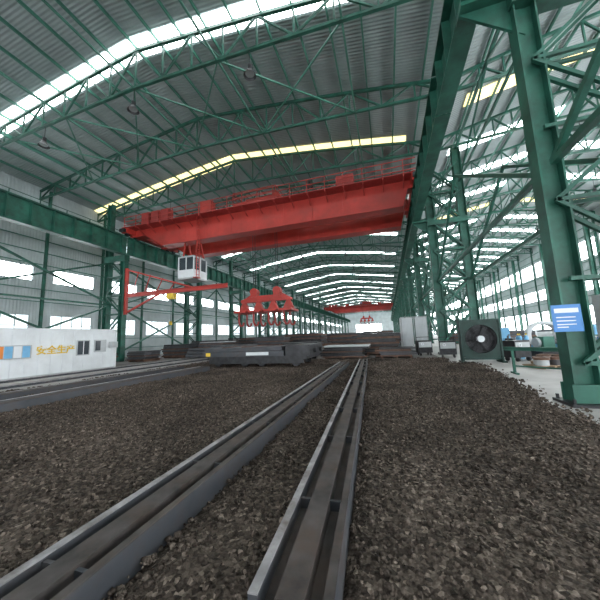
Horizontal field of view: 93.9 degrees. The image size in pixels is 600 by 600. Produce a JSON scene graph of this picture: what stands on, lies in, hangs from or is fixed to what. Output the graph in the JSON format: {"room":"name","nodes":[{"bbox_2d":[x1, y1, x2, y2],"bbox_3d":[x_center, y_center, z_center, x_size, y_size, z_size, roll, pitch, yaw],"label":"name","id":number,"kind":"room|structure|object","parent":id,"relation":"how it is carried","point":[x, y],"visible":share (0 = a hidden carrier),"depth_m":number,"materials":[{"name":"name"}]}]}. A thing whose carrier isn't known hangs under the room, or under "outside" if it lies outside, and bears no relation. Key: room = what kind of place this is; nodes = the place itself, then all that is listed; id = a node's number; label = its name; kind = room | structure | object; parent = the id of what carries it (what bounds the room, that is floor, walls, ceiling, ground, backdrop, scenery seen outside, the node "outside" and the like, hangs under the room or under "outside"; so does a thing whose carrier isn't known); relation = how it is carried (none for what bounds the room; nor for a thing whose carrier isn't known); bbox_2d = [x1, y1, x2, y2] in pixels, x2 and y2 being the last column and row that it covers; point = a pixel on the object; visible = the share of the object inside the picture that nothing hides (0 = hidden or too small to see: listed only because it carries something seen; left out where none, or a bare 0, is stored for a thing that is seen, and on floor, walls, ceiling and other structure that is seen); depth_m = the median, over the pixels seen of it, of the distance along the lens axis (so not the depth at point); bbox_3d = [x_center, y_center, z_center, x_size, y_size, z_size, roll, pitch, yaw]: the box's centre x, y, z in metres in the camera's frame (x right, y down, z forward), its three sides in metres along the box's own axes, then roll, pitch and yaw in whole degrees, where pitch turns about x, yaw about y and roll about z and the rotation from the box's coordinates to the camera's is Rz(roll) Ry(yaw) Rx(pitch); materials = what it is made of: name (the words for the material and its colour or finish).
{"room":"factory hall","nodes":[
{"label":"factory hall","id":0,"kind":"room"},
{"bbox_2d":[0,171,341,356],"bbox_3d":[-4.863,5.611,95.819,0.420,18.000,240.000,-5,-8,17],"label":"wall","id":1,"kind":"structure","parent":0,"point":[51,252],"depth_m":32.55,"materials":[{"name":"metal"}]},
{"bbox_2d":[0,260,340,325],"bbox_3d":[-4.679,5.771,96.691,0.120,1.500,238.280,-5,-8,17],"label":"window","id":2,"kind":"structure","parent":1,"relation":"in","point":[7,268],"depth_m":31.48,"materials":[{"name":"white"}]},
{"bbox_2d":[0,313,341,335],"bbox_3d":[-4.485,10.822,96.017,0.120,2.100,238.280,-5,-8,17],"label":"window","id":3,"kind":"structure","parent":1,"relation":"in","point":[5,321],"depth_m":37.62,"materials":[{"name":"white"}]},
{"bbox_2d":[0,0,413,146],"bbox_3d":[-10.362,-14.152,17.638,37.905,3.730,0.180,-5,-8,17],"label":"roof truss","id":4,"kind":"object","parent":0,"point":[373,8],"depth_m":16.48,"materials":[{"name":"metal"}]},
{"bbox_2d":[0,0,443,313],"bbox_3d":[12.830,-6.021,91.671,38.100,2.800,240.000,-5,-8,17],"label":"ceiling","id":5,"kind":"structure","parent":0,"point":[412,17],"depth_m":20.97,"materials":[{"name":"metal"}]},
{"bbox_2d":[39,79,430,199],"bbox_3d":[-8.575,-13.461,23.324,37.905,3.730,0.180,-5,-8,17],"label":"roof truss","id":6,"kind":"object","parent":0,"point":[421,83],"depth_m":22.04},
{"bbox_2d":[97,140,419,221],"bbox_3d":[-6.788,-12.771,29.010,37.905,3.730,0.180,-5,-8,17],"label":"roof truss","id":7,"kind":"object","parent":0,"point":[415,143],"depth_m":27.95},
{"bbox_2d":[174,180,364,217],"bbox_3d":[-5.001,-12.080,34.696,37.905,3.730,0.180,-5,-8,17],"label":"roof truss","id":8,"kind":"object","parent":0,"point":[326,183],"depth_m":34.28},
{"bbox_2d":[213,235,403,266],"bbox_3d":[0.360,-10.008,51.754,37.905,3.730,0.180,-5,-8,17],"label":"roof truss","id":9,"kind":"object","parent":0,"point":[385,242],"depth_m":50.93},
{"bbox_2d":[233,245,402,271],"bbox_3d":[2.147,-9.318,57.440,37.905,3.730,0.180,-5,-8,17],"label":"roof truss","id":10,"kind":"object","parent":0,"point":[385,246],"depth_m":56.91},
{"bbox_2d":[242,253,400,277],"bbox_3d":[3.934,-8.627,63.126,37.905,3.730,0.180,-5,-8,17],"label":"roof truss","id":11,"kind":"object","parent":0,"point":[365,261],"depth_m":62.59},
{"bbox_2d":[254,260,399,281],"bbox_3d":[5.721,-7.937,68.812,37.905,3.730,0.180,-5,-8,17],"label":"roof truss","id":12,"kind":"object","parent":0,"point":[395,262],"depth_m":68.20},
{"bbox_2d":[263,266,398,285],"bbox_3d":[7.508,-7.246,74.498,37.905,3.730,0.180,-5,-8,17],"label":"roof truss","id":13,"kind":"object","parent":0,"point":[326,266],"depth_m":74.10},
{"bbox_2d":[271,271,397,288],"bbox_3d":[9.296,-6.556,80.183,37.905,3.730,0.180,-5,-8,17],"label":"roof truss","id":14,"kind":"object","parent":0,"point":[328,271],"depth_m":79.67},
{"bbox_2d":[282,275,396,291],"bbox_3d":[11.083,-5.865,85.869,37.905,3.730,0.180,-5,-8,17],"label":"roof truss","id":15,"kind":"object","parent":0,"point":[329,283],"depth_m":85.41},
{"bbox_2d":[285,279,395,293],"bbox_3d":[12.870,-5.174,91.555,37.905,3.730,0.180,-5,-8,17],"label":"roof truss","id":16,"kind":"object","parent":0,"point":[365,280],"depth_m":90.83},
{"bbox_2d":[291,282,395,296],"bbox_3d":[14.657,-4.484,97.241,37.905,3.730,0.180,-5,-8,17],"label":"roof truss","id":17,"kind":"object","parent":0,"point":[373,287],"depth_m":97.57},
{"bbox_2d":[296,285,392,298],"bbox_3d":[16.444,-3.793,102.927,37.905,3.730,0.180,-5,-8,17],"label":"roof truss","id":18,"kind":"object","parent":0,"point":[350,290],"depth_m":102.31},
{"bbox_2d":[300,287,394,299],"bbox_3d":[18.231,-3.103,108.613,37.905,3.730,0.180,-5,-8,17],"label":"roof truss","id":19,"kind":"object","parent":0,"point":[345,287],"depth_m":108.63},
{"bbox_2d":[305,290,392,301],"bbox_3d":[20.018,-2.412,114.299,37.905,3.730,0.180,-5,-8,17],"label":"roof truss","id":20,"kind":"object","parent":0,"point":[344,290],"depth_m":114.43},
{"bbox_2d":[341,310,425,332],"bbox_3d":[60.312,15.803,200.725,62.000,20.600,0.240,-5,-8,17],"label":"wall","id":21,"kind":"structure","parent":0,"point":[384,318],"depth_m":203.64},
{"bbox_2d":[356,323,381,332],"bbox_3d":[63.385,21.074,199.119,46.160,9.500,0.200,-5,-8,17],"label":"window","id":22,"kind":"structure","parent":21,"relation":"in","point":[372,327],"depth_m":203.44,"materials":[{"name":"white"}]},
{"bbox_2d":[405,0,599,302],"bbox_3d":[42.409,-8.113,82.628,23.900,2.300,240.000,-5,-8,17],"label":"ceiling","id":23,"kind":"structure","parent":0,"point":[481,35],"depth_m":24.11,"materials":[{"name":"metal"}]},
{"bbox_2d":[414,335,599,423],"bbox_3d":[24.969,12.342,85.625,66.000,0.300,244.000,-5,-8,17],"label":"floor","id":24,"kind":"structure","parent":0,"point":[548,379],"depth_m":10.18,"materials":[{"name":"concrete"}]},
{"bbox_2d":[101,204,129,361],"bbox_3d":[-18.916,-2.094,28.782,2.940,16.600,0.800,-5,-8,17],"label":"lattice column","id":25,"kind":"structure","parent":24,"relation":"on","point":[124,260],"depth_m":28.52,"materials":[{"name":"metal"}]},
{"bbox_2d":[123,268,227,324],"bbox_3d":[-11.996,-0.654,26.432,11.750,6.000,0.500,-5,-8,17],"label":"crane","id":26,"kind":"object","parent":25,"relation":"attached to","point":[170,293],"visible":1,"depth_m":26.98,"materials":[{"name":"red paint"}]},
{"bbox_2d":[183,254,201,343],"bbox_3d":[-15.342,-0.713,40.154,2.940,16.600,0.800,-5,-8,17],"label":"lattice column","id":27,"kind":"structure","parent":24,"relation":"on","point":[187,302],"depth_m":39.67,"materials":[{"name":"metal"}]},
{"bbox_2d":[127,237,182,271],"bbox_3d":[-16.525,-5.293,34.750,1.525,2.915,12.000,-5,-8,17],"label":"girder","id":28,"kind":"object","parent":27,"relation":"on","point":[136,249],"visible":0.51,"depth_m":31.83,"materials":[{"name":"metal"}]},
{"bbox_2d":[207,264,242,289],"bbox_3d":[-12.951,-3.912,46.122,1.525,2.915,12.000,-5,-8,17],"label":"girder","id":29,"kind":"object","parent":27,"relation":"on","point":[213,275],"visible":0.69,"depth_m":45.83,"materials":[{"name":"metal"}]},
{"bbox_2d":[4,346,437,385],"bbox_3d":[0.238,8.246,49.048,35.700,0.020,145.000,-5,-8,17],"label":"ground","id":30,"kind":"structure","parent":24,"relation":"on","point":[424,355],"depth_m":21.98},
{"bbox_2d":[0,328,117,380],"bbox_3d":[-15.747,2.848,14.417,2.750,2.730,12.000,-5,-8,17],"label":"container","id":31,"kind":"object","parent":30,"relation":"on","point":[24,352],"visible":1,"depth_m":16.04,"materials":[{"name":"white painted metal"},{"name":"glass"},{"name":"blue paint"}]},
{"bbox_2d":[0,357,208,391],"bbox_3d":[-10.829,4.504,18.685,3.200,0.205,50.000,-5,-8,17],"label":"track","id":32,"kind":"object","parent":30,"relation":"on","point":[61,379],"visible":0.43,"depth_m":15.25,"materials":[{"name":"metal"}]},
{"bbox_2d":[125,350,160,361],"bbox_3d":[-14.980,5.363,26.851,2.443,0.976,1.922,-5,-8,19],"label":"plates","id":33,"kind":"object","parent":30,"relation":"on","point":[145,355],"visible":0.96,"depth_m":26.18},
{"bbox_2d":[161,343,198,357],"bbox_3d":[-13.210,5.606,30.904,3.150,1.432,2.352,-5,-8,19],"label":"plates","id":34,"kind":"object","parent":30,"relation":"on","point":[174,350],"visible":0.74,"depth_m":29.92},
{"bbox_2d":[185,348,207,357],"bbox_3d":[-9.142,5.151,27.151,3.600,1.031,1.700,-5,-8,17],"label":"bundle","id":35,"kind":"object","parent":30,"relation":"on","point":[192,352],"visible":0.51,"depth_m":26.91,"materials":[{"name":"grey metal"}]},
{"bbox_2d":[196,341,235,347],"bbox_3d":[-9.133,5.360,30.710,3.400,1.559,2.536,-4,-8,14],"label":"plates","id":36,"kind":"object","parent":30,"relation":"on","point":[202,344],"visible":0.33,"depth_m":29.79,"materials":[{"name":"grey metal"}]},
{"bbox_2d":[210,344,257,347],"bbox_3d":[-5.542,4.477,23.995,3.866,1.257,2.148,-5,-8,17],"label":"plates","id":37,"kind":"object","parent":30,"relation":"on","point":[216,346],"visible":0.09,"depth_m":23.31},
{"bbox_2d":[238,336,284,344],"bbox_3d":[-4.933,5.824,36.731,5.445,1.912,3.136,-5,-8,19],"label":"plates","id":38,"kind":"object","parent":30,"relation":"on","point":[252,338],"visible":0.16,"depth_m":35.76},
{"bbox_2d":[253,337,292,344],"bbox_3d":[-2.916,4.971,30.385,3.856,1.771,2.156,-5,-8,17],"label":"plates","id":39,"kind":"object","parent":30,"relation":"on","point":[262,341],"visible":0.37,"depth_m":29.57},
{"bbox_2d":[282,333,326,342],"bbox_3d":[0.508,5.157,34.035,5.080,2.106,2.649,-5,-8,18],"label":"plates","id":40,"kind":"object","parent":30,"relation":"on","point":[307,337],"visible":0.34,"depth_m":32.86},
{"bbox_2d":[320,344,370,358],"bbox_3d":[3.420,3.901,21.213,3.669,0.980,2.085,-5,-8,18],"label":"plates","id":41,"kind":"object","parent":30,"relation":"on","point":[349,350],"visible":0.88,"depth_m":20.31,"materials":[{"name":"grey metal"}]},
{"bbox_2d":[328,335,361,344],"bbox_3d":[5.666,4.646,30.358,4.795,1.752,2.636,-5,-8,18],"label":"plates","id":42,"kind":"object","parent":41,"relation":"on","point":[345,339],"visible":0.3,"depth_m":29.47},
{"bbox_2d":[352,332,399,354],"bbox_3d":[6.655,3.781,24.254,3.866,1.777,2.651,-5,-8,18],"label":"plates","id":43,"kind":"object","parent":30,"relation":"on","point":[377,340],"visible":0.62,"depth_m":23.11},
{"bbox_2d":[375,346,416,357],"bbox_3d":[6.887,3.791,20.341,2.777,0.704,2.070,-4,-8,14],"label":"plates","id":44,"kind":"object","parent":30,"relation":"on","point":[403,350],"visible":0.96,"depth_m":19.43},
{"bbox_2d":[399,316,428,346],"bbox_3d":[10.487,3.165,25.856,2.200,3.130,2.480,-5,-8,17],"label":"tall cabinet","id":45,"kind":"object","parent":30,"relation":"on","point":[406,326],"visible":0.65,"depth_m":24.81,"materials":[{"name":"grey metal"}]},
{"bbox_2d":[415,337,432,355],"bbox_3d":[9.332,3.466,21.128,1.040,1.367,0.840,-3,-8,6],"label":"machine","id":46,"kind":"object","parent":30,"relation":"on","point":[422,346],"visible":1,"depth_m":20.77,"materials":[{"name":"metal"}]},
{"bbox_3d":[-22.490,-3.475,17.410,2.940,16.600,0.800,-5,-8,17],"label":"lattice column","id":47,"kind":"structure","parent":30,"relation":"on","visible":0},
{"bbox_2d":[0,184,128,254],"bbox_3d":[-20.099,-6.674,23.378,1.525,2.915,12.000,-5,-8,17],"label":"girder","id":48,"kind":"object","parent":47,"relation":"on","point":[16,209],"visible":1,"depth_m":22.79,"materials":[{"name":"metal"}]},
{"bbox_2d":[229,260,243,337],"bbox_3d":[-11.768,0.669,51.525,2.940,16.600,0.800,-5,-8,17],"label":"lattice column","id":49,"kind":"structure","parent":24,"relation":"on","point":[231,292],"depth_m":51.34,"materials":[{"name":"metal"}]},
{"bbox_2d":[236,275,268,295],"bbox_3d":[-9.377,-2.531,57.494,1.525,2.915,12.000,-5,-8,17],"label":"girder","id":50,"kind":"object","parent":49,"relation":"on","point":[247,286],"visible":0.67,"depth_m":55.14,"materials":[{"name":"metal"}]},
{"bbox_2d":[257,273,269,336],"bbox_3d":[-8.194,2.050,62.897,2.940,16.600,0.800,-5,-8,17],"label":"lattice column","id":51,"kind":"structure","parent":24,"relation":"on","point":[258,274],"depth_m":62.47,"materials":[{"name":"metal"}]},
{"bbox_2d":[277,283,287,335],"bbox_3d":[-4.620,3.431,74.269,2.940,16.600,0.800,-5,-8,17],"label":"lattice column","id":52,"kind":"structure","parent":24,"relation":"on","point":[278,303],"depth_m":73.90,"materials":[{"name":"metal"}]},
{"bbox_2d":[291,289,301,333],"bbox_3d":[-1.045,4.812,85.641,2.940,16.600,0.800,-5,-8,17],"label":"lattice column","id":53,"kind":"structure","parent":24,"relation":"on","point":[292,290],"depth_m":85.35,"materials":[{"name":"metal"}]},
{"bbox_2d":[0,357,599,599],"bbox_3d":[-2.351,2.754,7.821,18.670,0.224,26.056,-5,-8,17],"label":"gravel bed","id":54,"kind":"object","parent":24,"relation":"on","point":[470,485],"visible":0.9,"depth_m":3.24,"materials":[{"name":"gravel"}]},
{"bbox_2d":[0,366,183,399],"bbox_3d":[-9.245,3.300,10.261,0.600,0.240,13.701,-5,-8,17],"label":"steel beam","id":55,"kind":"structure","parent":54,"relation":"on","point":[12,394],"depth_m":11.12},
{"bbox_2d":[0,366,209,412],"bbox_3d":[-7.276,3.136,9.715,0.700,0.270,12.800,-5,-8,17],"label":"steel beam","id":56,"kind":"structure","parent":54,"relation":"on","point":[8,405],"depth_m":9.25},
{"bbox_2d":[0,361,348,599],"bbox_3d":[0.323,2.663,8.281,0.551,0.250,15.503,-4,-8,16],"label":"steel beam","id":57,"kind":"structure","parent":54,"relation":"on","point":[99,556],"depth_m":2.36,"materials":[{"name":"metal"}]},
{"bbox_2d":[203,343,322,366],"bbox_3d":[-2.123,3.419,17.521,6.850,1.176,3.270,-5,-8,17],"label":"car","id":58,"kind":"object","parent":54,"relation":"on","point":[295,354],"visible":0.99,"depth_m":16.10,"materials":[{"name":"metal"}]},
{"bbox_2d":[247,359,367,599],"bbox_3d":[1.847,2.687,9.012,0.480,0.280,15.625,-4,-8,14],"label":"steel beam","id":59,"kind":"structure","parent":54,"relation":"on","point":[305,558],"depth_m":2.20,"materials":[{"name":"metal"}]},
{"bbox_2d":[302,294,311,333],"bbox_3d":[2.529,6.193,97.013,2.940,16.600,0.800,-5,-8,17],"label":"lattice column","id":60,"kind":"structure","parent":24,"relation":"on","point":[304,311],"depth_m":96.81,"materials":[{"name":"metal"}]},
{"bbox_2d":[396,271,414,316],"bbox_3d":[25.639,1.398,67.749,4.120,16.600,0.800,-5,-8,17],"label":"lattice column","id":61,"kind":"structure","parent":24,"relation":"on","point":[401,297],"depth_m":67.99,"materials":[{"name":"metal"}]},
{"bbox_2d":[398,266,418,316],"bbox_3d":[22.064,0.017,56.378,4.120,16.600,0.800,-5,-8,17],"label":"lattice column","id":62,"kind":"structure","parent":24,"relation":"on","point":[405,287],"depth_m":56.47,"materials":[{"name":"metal"}]},
{"bbox_2d":[400,241,433,343],"bbox_3d":[18.490,-1.364,45.006,4.120,16.600,0.800,-5,-8,17],"label":"lattice column","id":63,"kind":"structure","parent":24,"relation":"on","point":[409,279],"depth_m":44.89,"materials":[{"name":"metal"}]},
{"bbox_2d":[404,209,448,339],"bbox_3d":[14.916,-2.745,33.634,4.120,16.600,0.800,-5,-8,17],"label":"lattice column","id":64,"kind":"structure","parent":24,"relation":"on","point":[416,258],"depth_m":33.68,"materials":[{"name":"metal"}]},
{"bbox_2d":[399,245,407,277],"bbox_3d":[14.895,-5.304,40.283,0.600,2.010,12.000,-5,-8,17],"label":"girder","id":65,"kind":"object","parent":64,"relation":"on","point":[403,265],"visible":0.75,"depth_m":39.55,"materials":[{"name":"metal"}]},
{"bbox_2d":[412,144,479,354],"bbox_3d":[11.342,-4.127,22.262,4.120,16.600,0.800,-5,-8,17],"label":"lattice column","id":66,"kind":"structure","parent":24,"relation":"on","point":[430,225],"depth_m":22.03,"materials":[{"name":"metal"}]},
{"bbox_2d":[0,0,599,304],"bbox_3d":[24.243,-6.845,88.183,58.651,2.599,239.600,-5,-8,17],"label":"roof","id":67,"kind":"structure","parent":66,"relation":"on","point":[20,2],"depth_m":22.05,"materials":[{"name":"metal"}]},
{"bbox_2d":[37,127,49,148],"bbox_3d":[-17.971,-11.534,19.712,0.680,1.520,0.680,-5,-8,17],"label":"lamp","id":68,"kind":"object","parent":67,"relation":"hanging from","point":[43,144],"visible":1,"depth_m":19.63,"materials":[{"name":"metal"}]},
{"bbox_2d":[127,89,138,114],"bbox_3d":[-10.352,-12.458,17.430,0.680,1.520,0.680,-5,-8,17],"label":"lamp","id":69,"kind":"object","parent":67,"relation":"hanging from","point":[132,108],"visible":1,"depth_m":17.35,"materials":[{"name":"metal"}]},
{"bbox_2d":[243,51,255,80],"bbox_3d":[-2.709,-12.745,15.062,0.680,1.520,0.680,-5,-8,17],"label":"lamp","id":70,"kind":"object","parent":67,"relation":"hanging from","point":[249,74],"visible":1,"depth_m":15.01,"materials":[{"name":"metal"}]},
{"bbox_2d":[0,0,599,304],"bbox_3d":[23.996,-6.593,89.919,60.506,2.700,232.200,-5,-8,17],"label":"strips","id":71,"kind":"object","parent":67,"relation":"attached to","point":[246,8],"visible":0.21,"depth_m":19.91,"materials":[{"name":"white"}]},
{"bbox_2d":[0,0,599,314],"bbox_3d":[25.498,-5.001,87.565,49.600,0.669,239.400,-5,-8,17],"label":"truss bracing","id":72,"kind":"object","parent":67,"relation":"attached to","point":[45,2],"visible":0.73,"depth_m":20.07,"materials":[{"name":"green paint"}]},
{"bbox_2d":[406,254,518,271],"bbox_3d":[37.087,-9.338,65.455,23.705,3.228,0.180,-5,-8,17],"label":"roof truss","id":73,"kind":"object","parent":67,"relation":"attached to","point":[491,260],"visible":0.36,"depth_m":63.50,"materials":[{"name":"metal"}]},
{"bbox_2d":[411,246,532,265],"bbox_3d":[35.300,-10.029,59.769,23.705,3.228,0.180,-5,-8,17],"label":"roof truss","id":74,"kind":"object","parent":67,"relation":"attached to","point":[508,248],"visible":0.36,"depth_m":57.97,"materials":[{"name":"metal"}]},
{"bbox_2d":[412,225,538,251],"bbox_3d":[31.726,-11.410,48.397,23.705,3.228,0.180,-5,-8,17],"label":"roof truss","id":75,"kind":"object","parent":67,"relation":"attached to","point":[519,226],"visible":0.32,"depth_m":47.54,"materials":[{"name":"metal"}]},
{"bbox_2d":[410,236,540,257],"bbox_3d":[33.513,-10.720,54.083,23.705,3.228,0.180,-5,-8,17],"label":"roof truss","id":76,"kind":"object","parent":67,"relation":"attached to","point":[521,238],"visible":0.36,"depth_m":52.72,"materials":[{"name":"metal"}]},
{"bbox_2d":[417,210,594,238],"bbox_3d":[29.939,-12.101,42.711,23.705,3.228,0.180,-5,-8,17],"label":"roof truss","id":77,"kind":"object","parent":67,"relation":"attached to","point":[514,211],"visible":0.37,"depth_m":42.23,"materials":[{"name":"metal"}]},
{"bbox_2d":[420,190,599,220],"bbox_3d":[28.152,-12.791,37.026,23.705,3.228,0.180,-5,-8,17],"label":"roof truss","id":78,"kind":"object","parent":67,"relation":"attached to","point":[573,191],"visible":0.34,"depth_m":37.46,"materials":[{"name":"metal"}]},
{"bbox_2d":[423,163,599,210],"bbox_3d":[26.365,-13.482,31.340,23.705,3.228,0.180,-5,-8,17],"label":"roof truss","id":79,"kind":"object","parent":67,"relation":"attached to","point":[577,165],"visible":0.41,"depth_m":32.00,"materials":[{"name":"metal"}]},
{"bbox_2d":[431,126,599,185],"bbox_3d":[24.578,-14.172,25.654,23.705,3.228,0.180,-5,-8,17],"label":"roof truss","id":80,"kind":"object","parent":67,"relation":"attached to","point":[586,149],"visible":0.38,"depth_m":27.07,"materials":[{"name":"metal"}]},
{"bbox_2d":[440,83,599,150],"bbox_3d":[22.791,-14.863,19.968,23.705,3.228,0.180,-5,-8,17],"label":"roof truss","id":81,"kind":"object","parent":67,"relation":"attached to","point":[511,129],"visible":0.51,"depth_m":21.92,"materials":[{"name":"metal"}]},
{"bbox_2d":[457,10,599,91],"bbox_3d":[21.004,-15.553,14.282,23.705,3.228,0.180,-5,-8,17],"label":"roof truss","id":82,"kind":"object","parent":67,"relation":"attached to","point":[585,19],"visible":0.52,"depth_m":16.69,"materials":[{"name":"metal"}]},
{"bbox_2d":[403,202,417,258],"bbox_3d":[11.320,-6.686,28.911,0.600,2.010,12.000,-5,-8,17],"label":"girder","id":83,"kind":"object","parent":66,"relation":"on","point":[410,231],"visible":0.77,"depth_m":27.51,"materials":[{"name":"metal"}]},
{"bbox_2d":[119,157,415,326],"bbox_3d":[-3.495,-3.803,27.625,28.650,12.744,8.000,-5,-8,17],"label":"crane","id":84,"kind":"object","parent":83,"relation":"on","point":[349,208],"visible":0.94,"depth_m":26.30,"materials":[{"name":"red paint"}]},
{"bbox_2d":[410,77,450,221],"bbox_3d":[7.746,-8.067,17.539,0.600,2.010,12.000,-5,-8,17],"label":"girder","id":85,"kind":"object","parent":66,"relation":"on","point":[434,128],"visible":0.86,"depth_m":14.88,"materials":[{"name":"metal"}]},
{"bbox_2d":[397,37,599,337],"bbox_3d":[31.083,3.586,86.881,0.315,15.849,199.472,-5,-8,17],"label":"brace","id":86,"kind":"object","parent":66,"relation":"attached to","point":[564,145],"depth_m":6.55,"materials":[{"name":"green paint"}]},
{"bbox_2d":[403,14,599,340],"bbox_3d":[33.229,3.417,86.227,0.315,15.849,199.472,-5,-8,17],"label":"brace","id":87,"kind":"object","parent":66,"relation":"attached to","point":[493,46],"depth_m":16.56,"materials":[{"name":"green paint"}]},
{"bbox_2d":[438,336,456,357],"bbox_3d":[9.930,3.161,18.866,1.040,1.367,0.840,-5,-8,23],"label":"machine","id":88,"kind":"object","parent":24,"relation":"on","point":[445,347],"visible":0.99,"depth_m":18.54,"materials":[{"name":"metal"}]},
{"bbox_2d":[456,318,507,362],"bbox_3d":[9.824,2.224,15.320,2.050,2.300,1.000,-5,-8,17],"label":"fan","id":89,"kind":"object","parent":24,"relation":"on","point":[479,339],"visible":1,"depth_m":15.19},
{"bbox_2d":[478,281,487,318],"bbox_3d":[54.942,2.358,83.749,1.578,16.700,0.800,-5,-8,17],"label":"column","id":90,"kind":"structure","parent":24,"relation":"on","point":[479,282],"depth_m":84.07,"materials":[{"name":"metal"}]},
{"bbox_2d":[492,272,504,327],"bbox_3d":[51.368,0.977,72.377,1.578,16.700,0.800,-5,-8,17],"label":"column","id":91,"kind":"structure","parent":24,"relation":"on","point":[493,273],"depth_m":72.59,"materials":[{"name":"metal"}]},
{"bbox_2d":[501,327,510,340],"bbox_3d":[14.582,2.928,20.261,1.000,1.850,0.540,-5,-8,17],"label":"machine","id":92,"kind":"object","parent":24,"relation":"on","point":[505,331],"visible":0.26,"depth_m":20.04,"materials":[{"name":"blue metal"}]},
{"bbox_2d":[502,335,531,361],"bbox_3d":[11.755,2.601,15.195,1.040,1.367,0.840,-1,-8,-11],"label":"machine","id":93,"kind":"object","parent":24,"relation":"on","point":[518,355],"visible":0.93,"depth_m":14.89,"materials":[{"name":"metal"}]},
{"bbox_2d":[511,261,525,329],"bbox_3d":[47.794,-0.404,61.005,1.578,16.700,0.800,-5,-8,17],"label":"column","id":94,"kind":"structure","parent":24,"relation":"on","point":[517,293],"depth_m":61.08,"materials":[{"name":"metal"}]},
{"bbox_2d":[456,0,599,408],"bbox_3d":[6.577,-5.968,7.100,4.120,16.600,0.800,-5,-8,17],"label":"lattice column","id":95,"kind":"structure","parent":24,"relation":"on","point":[579,351],"depth_m":6.85,"materials":[{"name":"metal"}]},
{"bbox_2d":[431,0,475,115],"bbox_3d":[4.172,-9.448,6.168,0.600,2.010,12.000,-5,-8,17],"label":"girder","id":96,"kind":"object","parent":95,"relation":"on","point":[453,44],"visible":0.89,"depth_m":9.77,"materials":[{"name":"metal"}]},
{"bbox_2d":[550,304,584,331],"bbox_3d":[5.947,0.402,6.236,0.540,0.600,0.025,-5,-8,17],"label":"notice sign","id":97,"kind":"object","parent":95,"relation":"attached to","point":[565,318],"visible":1,"depth_m":6.23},
{"bbox_2d":[510,329,552,334],"bbox_3d":[24.257,3.982,30.409,5.120,1.710,1.520,-7,-9,32],"label":"pipe","id":98,"kind":"object","parent":24,"relation":"on","point":[543,330],"visible":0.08,"depth_m":29.69,"materials":[{"name":"metal"}]},
{"bbox_2d":[503,347,560,374],"bbox_3d":[8.708,2.195,9.950,0.474,1.020,2.584,2,-9,-27],"label":"stand","id":99,"kind":"object","parent":24,"relation":"on","point":[511,349],"visible":0.57,"depth_m":10.47,"materials":[{"name":"paint"}]},
{"bbox_2d":[524,321,555,346],"bbox_3d":[18.080,2.683,20.795,2.020,2.210,2.720,-7,-9,34],"label":"pipe","id":100,"kind":"object","parent":24,"relation":"on","point":[529,328],"visible":0.35,"depth_m":20.20,"materials":[{"name":"white metal"}]},
{"bbox_2d":[522,356,560,368],"bbox_3d":[10.628,2.701,12.170,1.200,0.460,1.020,-2,-8,-2],"label":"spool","id":101,"kind":"object","parent":24,"relation":"on","point":[539,361],"visible":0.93,"depth_m":11.83,"materials":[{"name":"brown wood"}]},
{"bbox_2d":[531,336,558,355],"bbox_3d":[15.114,2.740,16.549,2.200,1.200,1.000,-3,-8,6],"label":"machine","id":102,"kind":"object","parent":24,"relation":"on","point":[541,341],"visible":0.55,"depth_m":16.31,"materials":[{"name":"metal"}]},
{"bbox_2d":[538,245,551,321],"bbox_3d":[44.219,-1.785,49.633,1.578,16.700,0.800,-5,-8,17],"label":"column","id":103,"kind":"structure","parent":24,"relation":"on","point":[539,246],"depth_m":49.95,"materials":[{"name":"metal"}]},
{"bbox_2d":[582,218,599,294],"bbox_3d":[40.645,-3.166,38.261,1.578,16.700,0.800,-5,-8,17],"label":"column","id":104,"kind":"structure","parent":24,"relation":"on","point":[596,285],"depth_m":38.68,"materials":[{"name":"metal"}]},
{"bbox_2d":[591,294,599,338],"bbox_3d":[12.029,1.207,10.609,0.900,2.900,0.550,-5,-8,17],"label":"tall cabinet","id":105,"kind":"object","parent":24,"relation":"on","point":[595,298],"visible":1,"depth_m":10.94,"materials":[{"name":"grey metal"}]},
{"bbox_2d":[431,206,599,334],"bbox_3d":[54.104,0.947,77.852,0.420,18.000,240.000,-5,-8,17],"label":"wall","id":106,"kind":"structure","parent":0,"point":[536,284],"depth_m":60.92,"materials":[{"name":"metal"}]},
{"bbox_2d":[436,305,595,332],"bbox_3d":[54.567,6.940,77.506,0.120,3.600,239.080,-5,-8,17],"label":"window","id":107,"kind":"structure","parent":106,"relation":"in","point":[534,317],"depth_m":59.13,"materials":[{"name":"white"}]},
{"bbox_2d":[434,233,599,315],"bbox_3d":[54.187,-2.964,78.829,0.120,2.800,239.080,-5,-8,17],"label":"window","id":108,"kind":"structure","parent":106,"relation":"in","point":[527,273],"depth_m":60.01,"materials":[{"name":"white"}]},
{"bbox_2d":[434,273,599,323],"bbox_3d":[54.377,1.988,78.167,0.120,2.000,239.080,-5,-8,17],"label":"window","id":109,"kind":"structure","parent":106,"relation":"in","point":[531,297],"depth_m":60.60,"materials":[{"name":"white"}]},
{"bbox_3d":[39.935,6.923,113.237,4.120,16.600,0.800,-5,-8,17],"label":"lattice column","id":110,"kind":"structure","parent":0,"visible":0},
{"bbox_3d":[39.913,4.363,119.886,0.600,2.010,12.000,-5,-8,17],"label":"girder","id":111,"kind":"object","parent":110,"relation":"on","visible":0},
{"bbox_2d":[324,300,392,324],"bbox_3d":[24.863,5.691,118.229,28.650,9.744,8.000,-5,-8,17],"label":"crane","id":112,"kind":"object","parent":111,"relation":"on","point":[366,306],"visible":0.92,"depth_m":116.37,"materials":[{"name":"red paint"}]},
{"bbox_3d":[-29.638,-6.237,-5.334,2.940,16.600,0.800,-5,-8,17],"label":"lattice column","id":113,"kind":"structure","parent":0,"visible":0},
{"bbox_2d":[0,245,344,349],"bbox_3d":[0.789,8.479,90.950,0.310,9.539,203.479,-5,-8,17],"label":"brace","id":114,"kind":"object","parent":113,"relation":"attached to","point":[107,304],"depth_m":26.45,"materials":[{"name":"green paint"}]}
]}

